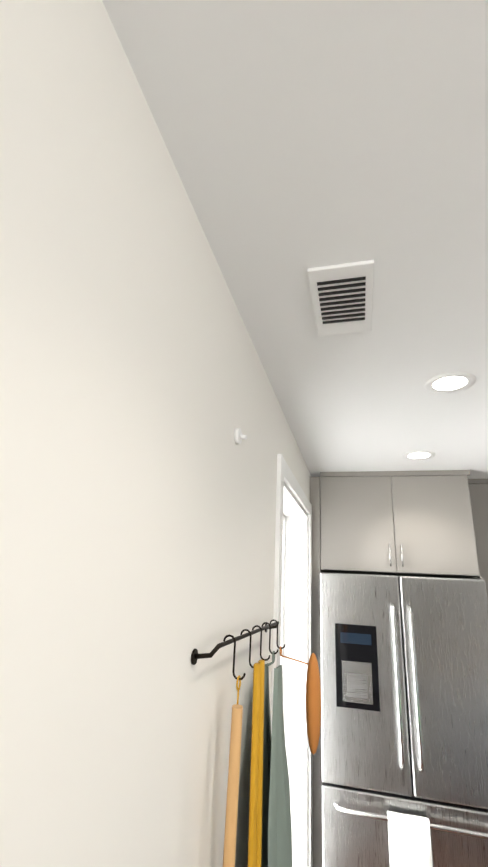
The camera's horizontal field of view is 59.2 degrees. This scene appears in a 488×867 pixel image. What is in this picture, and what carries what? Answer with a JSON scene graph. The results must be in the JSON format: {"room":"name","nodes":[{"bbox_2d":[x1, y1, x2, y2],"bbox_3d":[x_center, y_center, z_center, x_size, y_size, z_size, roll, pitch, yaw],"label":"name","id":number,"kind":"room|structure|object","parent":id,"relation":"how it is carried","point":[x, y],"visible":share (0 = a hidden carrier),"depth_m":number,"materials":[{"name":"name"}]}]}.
{"room":"kitchen","nodes":[
{"label":"kitchen","id":0,"kind":"room"},
{"bbox_2d":[0,0,310,866],"bbox_3d":[-0.431,0.453,-0.070,0.200,2.440,6.970,-2,-20,15],"label":"wall","id":1,"kind":"structure","parent":0,"point":[138,484],"depth_m":0.58,"materials":[{"name":"white paint"}]},
{"bbox_2d":[191,619,284,679],"bbox_3d":[0.027,0.545,1.117,0.083,0.083,0.707,-2,-20,15],"label":"hanging rail","id":2,"kind":"object","parent":1,"relation":"attached to","point":[195,655],"visible":0.98,"depth_m":0.98,"materials":[{"name":"black metal"}]},
{"bbox_2d":[223,675,242,866],"bbox_3d":[-0.044,1.064,0.760,0.024,1.157,0.193,4,-19,-2],"label":"cutting board","id":3,"kind":"object","parent":2,"relation":"hanging from","point":[229,852],"visible":1,"depth_m":0.82,"materials":[{"name":"brown wood"}]},
{"bbox_2d":[248,660,264,866],"bbox_3d":[0.016,1.048,0.822,0.028,1.091,0.084,-2,-20,15],"label":"towel","id":4,"kind":"object","parent":2,"relation":"hanging from","point":[255,820],"visible":1,"depth_m":0.92,"materials":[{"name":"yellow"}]},
{"bbox_2d":[261,651,291,866],"bbox_3d":[0.076,1.099,1.067,0.093,1.011,0.400,-2,-20,15],"label":"apron","id":5,"kind":"object","parent":2,"relation":"hanging from","point":[276,850],"visible":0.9,"depth_m":1.08,"materials":[{"name":"grey"}]},
{"bbox_2d":[280,646,320,754],"bbox_3d":[0.165,0.782,1.268,0.123,0.270,0.088,-2,-20,15],"label":"cutting board","id":6,"kind":"object","parent":2,"relation":"hanging from","point":[313,704],"visible":1,"depth_m":1.23,"materials":[{"name":"brown wood"}]},
{"bbox_2d":[234,428,246,443],"bbox_3d":[-0.007,0.007,1.168,0.031,0.044,0.044,-2,-20,15],"label":"sensor","id":7,"kind":"object","parent":1,"relation":"attached to","point":[239,436],"visible":0.96,"depth_m":1.16,"materials":[{"name":"white plastic"}]},
{"bbox_2d":[271,454,312,866],"bbox_3d":[0.153,1.292,1.986,0.244,2.140,1.190,-2,-20,15],"label":"door","id":8,"kind":"structure","parent":1,"relation":"in","point":[292,611],"depth_m":2.41,"materials":[{"name":"white wood"}]},
{"bbox_2d":[102,0,487,478],"bbox_3d":[1.013,-0.797,-0.010,3.055,0.100,7.370,-2,-20,15],"label":"ceiling","id":9,"kind":"structure","parent":0,"point":[300,137],"depth_m":0.84,"materials":[{"name":"white paint"}]},
{"bbox_2d":[307,260,373,335],"bbox_3d":[0.271,-0.358,1.181,0.160,0.015,0.300,-2,-20,15],"label":"ceiling vent","id":10,"kind":"object","parent":9,"relation":"in","point":[342,297],"visible":1,"depth_m":1.15,"materials":[{"name":"white metal"}]},
{"bbox_2d":[403,451,434,459],"bbox_3d":[1.007,0.128,2.473,0.175,0.007,0.175,1,-19,6],"label":"recessed light","id":11,"kind":"object","parent":9,"relation":"in","point":[414,455],"depth_m":2.46,"materials":[{"name":"white plastic"}]},
{"bbox_2d":[424,372,475,393],"bbox_3d":[0.771,-0.186,1.608,0.175,0.007,0.175,1,-19,6],"label":"recessed light","id":12,"kind":"object","parent":9,"relation":"in","point":[450,383],"depth_m":1.60,"materials":[{"name":"white plastic"}]},
{"bbox_3d":[0.887,1.598,-0.847,3.055,0.100,7.370,-2,-20,15],"label":"floor","id":13,"kind":"structure","parent":0,"visible":0},
{"bbox_2d":[310,477,483,866],"bbox_3d":[0.949,1.507,2.684,1.004,2.405,0.568,-2,-20,15],"label":"surround","id":14,"kind":"object","parent":13,"relation":"on","point":[316,756],"visible":0.4,"depth_m":2.62,"materials":[{"name":"grey wood"}]},
{"bbox_2d":[320,573,487,866],"bbox_3d":[0.929,1.763,2.470,0.910,1.778,0.741,-2,-20,15],"label":"fridge","id":15,"kind":"object","parent":13,"relation":"on","point":[404,718],"visible":1,"depth_m":2.26,"materials":[{"name":"grey metal"}]},
{"bbox_3d":[1.842,1.588,2.835,3.055,2.440,0.200,-2,-20,15],"label":"wall","id":16,"kind":"structure","parent":0,"visible":0},
{"bbox_2d":[320,470,483,577],"bbox_3d":[1.020,0.641,2.980,0.920,0.638,0.568,-2,-20,15],"label":"upper cabinet","id":17,"kind":"object","parent":16,"relation":"attached to","point":[432,523],"depth_m":2.72,"materials":[{"name":"grey wood"}]},
{"bbox_2d":[472,479,487,597],"bbox_3d":[1.925,0.850,2.788,0.877,1.068,0.328,-2,-20,15],"label":"upper cabinet","id":18,"kind":"object","parent":16,"relation":"attached to","point":[479,486],"depth_m":2.82,"materials":[{"name":"grey wood"}]}
]}

